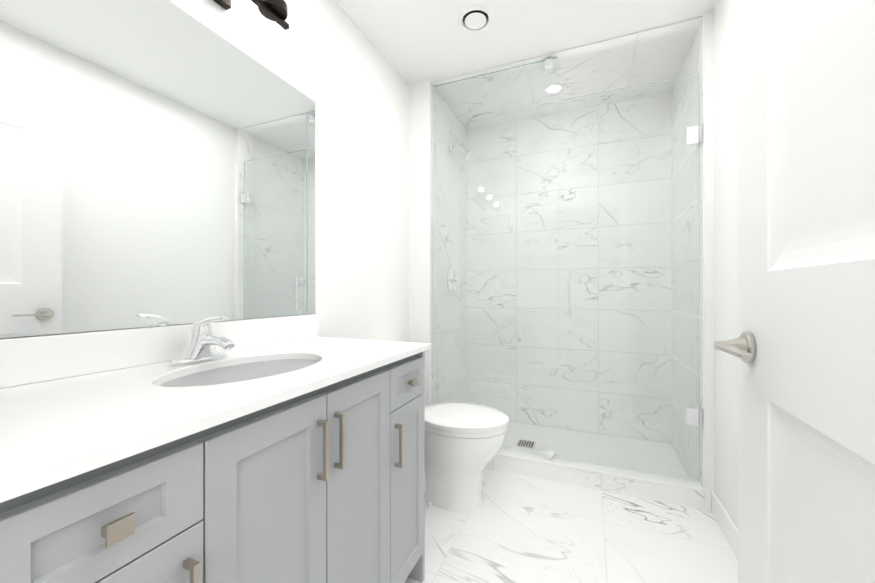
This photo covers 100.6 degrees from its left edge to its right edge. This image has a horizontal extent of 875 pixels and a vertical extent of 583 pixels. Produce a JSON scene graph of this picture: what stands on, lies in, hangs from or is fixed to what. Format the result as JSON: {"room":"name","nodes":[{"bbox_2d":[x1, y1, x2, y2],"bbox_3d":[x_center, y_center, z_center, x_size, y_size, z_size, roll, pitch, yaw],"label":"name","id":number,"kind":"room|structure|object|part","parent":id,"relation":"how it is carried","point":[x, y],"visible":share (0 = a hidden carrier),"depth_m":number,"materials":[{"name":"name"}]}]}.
{"room":"bathroom","nodes":[
{"label":"bathroom","id":0,"kind":"room"},
{"bbox_2d":[0,0,408,341],"bbox_3d":[-0.718,-0.151,1.365,0.120,2.500,4.240,0,0,23],"label":"wall","id":1,"kind":"structure","parent":0,"point":[331,60],"depth_m":1.84,"materials":[{"name":"white paint"}]},
{"bbox_2d":[0,0,315,337],"bbox_3d":[-0.762,-0.372,1.091,0.006,0.938,1.130,0,0,23],"label":"mirror","id":2,"kind":"object","parent":1,"relation":"attached to","point":[157,162],"visible":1,"depth_m":0.99,"materials":[{"name":"silver mirror"}]},
{"bbox_2d":[213,0,230,9],"bbox_3d":[-0.695,-0.990,1.188,0.051,0.092,0.044,0,0,23],"label":"sconce","id":3,"kind":"object","parent":1,"relation":"attached to","point":[226,4],"depth_m":1.20,"materials":[{"name":"brown metal"}]},
{"bbox_2d":[251,0,288,29],"bbox_3d":[-0.540,-0.990,1.229,0.114,0.092,0.143,0,0,23],"label":"sconce","id":4,"kind":"object","parent":1,"relation":"attached to","point":[276,11],"depth_m":1.25,"materials":[{"name":"brown metal"}]},
{"bbox_2d":[409,81,430,406],"bbox_3d":[-0.118,-0.150,2.447,0.150,2.500,0.020,0,0,23],"label":"wall","id":5,"kind":"structure","parent":0,"point":[419,212],"depth_m":2.43,"materials":[{"name":"white paint"}]},
{"bbox_2d":[431,84,465,403],"bbox_3d":[0.033,-0.149,2.807,0.150,2.500,0.760,0,0,23],"label":"wall","id":6,"kind":"structure","parent":0,"point":[447,181],"depth_m":2.73,"materials":[{"name":"tile"}]},
{"bbox_2d":[447,269,457,290],"bbox_3d":[0.131,-0.089,2.765,0.062,0.168,0.168,0,0,23],"label":"shower valve","id":7,"kind":"object","parent":6,"relation":"attached to","point":[451,280],"depth_m":2.74,"materials":[{"name":"silver metal"}]},
{"bbox_2d":[449,143,473,160],"bbox_3d":[0.187,-1.059,2.743,0.184,0.142,0.090,0,0,23],"label":"shower head","id":8,"kind":"object","parent":6,"relation":"attached to","point":[466,155],"depth_m":2.73},
{"bbox_2d":[335,0,717,84],"bbox_3d":[0.121,-1.451,1.014,1.940,0.100,4.240,0,0,23],"label":"ceiling","id":9,"kind":"structure","parent":0,"point":[416,41],"depth_m":1.92,"materials":[{"name":"white paint"}]},
{"bbox_2d":[458,5,492,31],"bbox_3d":[0.195,-1.390,1.862,0.180,0.021,0.180,0,0,23],"label":"ceiling vent","id":10,"kind":"object","parent":9,"relation":"in","point":[475,18],"visible":1,"depth_m":1.84,"materials":[{"name":"white paint"}]},
{"bbox_2d":[431,16,702,129],"bbox_3d":[0.798,-1.396,2.487,1.510,0.008,0.760,0,0,23],"label":"shower ceiling","id":11,"kind":"structure","parent":0,"point":[659,53],"depth_m":2.37,"materials":[{"name":"tile"}]},
{"bbox_2d":[544,83,563,93],"bbox_3d":[0.798,-1.388,2.487,0.128,0.007,0.128,0,0,23],"label":"recessed light","id":12,"kind":"object","parent":11,"relation":"attached to","point":[554,90],"visible":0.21,"depth_m":2.49,"materials":[{"name":"white paint"}]},
{"bbox_2d":[466,93,671,443],"bbox_3d":[0.917,-0.149,2.913,1.700,2.500,0.120,0,0,23],"label":"wall","id":13,"kind":"structure","parent":0,"point":[586,169],"depth_m":2.79,"materials":[{"name":"tile"}]},
{"bbox_2d":[404,468,737,582],"bbox_3d":[0.121,1.149,1.012,1.940,0.100,4.240,0,0,23],"label":"floor","id":14,"kind":"structure","parent":0,"point":[514,528],"depth_m":1.61,"materials":[{"name":"tile"}]},
{"bbox_2d":[0,314,430,582],"bbox_3d":[-0.502,0.583,0.978,0.573,1.032,1.135,0,0,23],"label":"bathroom vanity","id":15,"kind":"object","parent":14,"relation":"on","point":[287,449],"visible":1,"depth_m":0.74,"materials":[{"name":"grey"}]},
{"bbox_2d":[170,315,234,365],"bbox_3d":[-0.638,0.133,1.027,0.154,0.131,0.162,0,0,23],"label":"faucet","id":16,"kind":"object","parent":15,"relation":"on","point":[200,350],"depth_m":1.02,"materials":[{"name":"silver metal"}]},
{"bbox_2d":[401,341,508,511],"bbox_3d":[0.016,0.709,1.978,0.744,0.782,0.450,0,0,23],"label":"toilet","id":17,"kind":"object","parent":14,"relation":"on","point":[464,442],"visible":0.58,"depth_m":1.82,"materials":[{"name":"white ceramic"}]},
{"bbox_2d":[485,455,703,509],"bbox_3d":[0.667,1.053,2.171,1.510,0.094,0.120,0,0,23],"label":"sill","id":18,"kind":"structure","parent":14,"relation":"on","point":[689,498],"depth_m":2.00,"materials":[{"name":"stone"}]},
{"bbox_2d":[497,446,703,491],"bbox_3d":[0.667,1.000,2.171,1.510,0.012,0.132,0,0,23],"label":"cap","id":19,"kind":"object","parent":18,"relation":"on","point":[611,470],"visible":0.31,"depth_m":2.04,"materials":[{"name":"white stone"}]},
{"bbox_2d":[433,57,701,481],"bbox_3d":[0.663,-0.199,2.163,1.509,2.385,0.108,0,0,23],"label":"glass","id":20,"kind":"object","parent":19,"relation":"on","point":[693,137],"visible":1,"depth_m":2.12,"materials":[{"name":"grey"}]},
{"bbox_3d":[1.038,-0.074,2.017,0.694,2.112,0.010,0,0,23],"label":"door","id":21,"kind":"part","parent":20,"relation":"part of","materials":[{"name":"grey"}]},
{"bbox_2d":[503,421,688,475],"bbox_3d":[0.817,1.083,2.531,1.510,0.035,0.660,0,0,23],"label":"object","id":22,"kind":"structure","parent":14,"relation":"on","point":[624,450],"depth_m":2.48,"materials":[{"name":"white tile"}]},
{"bbox_2d":[516,439,535,447],"bbox_3d":[0.620,1.064,2.538,0.116,0.003,0.116,0,0,23],"label":"floor drain","id":23,"kind":"object","parent":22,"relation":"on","point":[522,443],"depth_m":2.54,"materials":[{"name":"silver metal"}]},
{"bbox_2d":[672,0,737,527],"bbox_3d":[0.942,-0.151,0.669,0.160,2.500,4.240,0,0,23],"label":"wall","id":24,"kind":"structure","parent":0,"point":[725,270],"depth_m":1.80,"materials":[{"name":"white paint"}]},
{"bbox_2d":[711,490,737,559],"bbox_3d":[0.959,1.044,0.829,0.013,0.110,2.130,0,0,23],"label":"baseboard","id":25,"kind":"structure","parent":24,"relation":"attached to","point":[726,524],"depth_m":1.62,"materials":[{"name":"white paint"}]},
{"bbox_2d":[703,11,713,489],"bbox_3d":[1.362,-0.150,1.827,0.040,2.500,0.020,0,0,23],"label":"wall","id":26,"kind":"structure","parent":0,"point":[708,250],"depth_m":1.82,"materials":[{"name":"white paint"}]},
{"bbox_2d":[704,489,710,512],"bbox_3d":[1.350,1.045,1.813,0.027,0.110,0.013,0,0,23],"label":"baseboard","id":27,"kind":"structure","parent":26,"relation":"attached to","point":[707,500],"depth_m":1.81,"materials":[{"name":"white paint"}]},
{"bbox_3d":[-0.106,0.063,0.056,0.950,2.070,0.120,0,0,23],"label":"door frame","id":28,"kind":"structure","parent":0,"visible":0},
{"bbox_2d":[737,0,874,582],"bbox_3d":[0.502,0.071,0.373,0.036,2.030,0.910,0,0,23],"label":"door","id":29,"kind":"structure","parent":28,"relation":"attached to","point":[806,259],"depth_m":0.56,"materials":[{"name":"white paint"}]},
{"bbox_2d":[714,331,755,362],"bbox_3d":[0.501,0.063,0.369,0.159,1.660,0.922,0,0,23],"label":"door lever","id":30,"kind":"object","parent":29,"relation":"attached to","point":[743,346],"visible":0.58,"depth_m":0.72,"materials":[{"name":"silver metal"}]}
]}

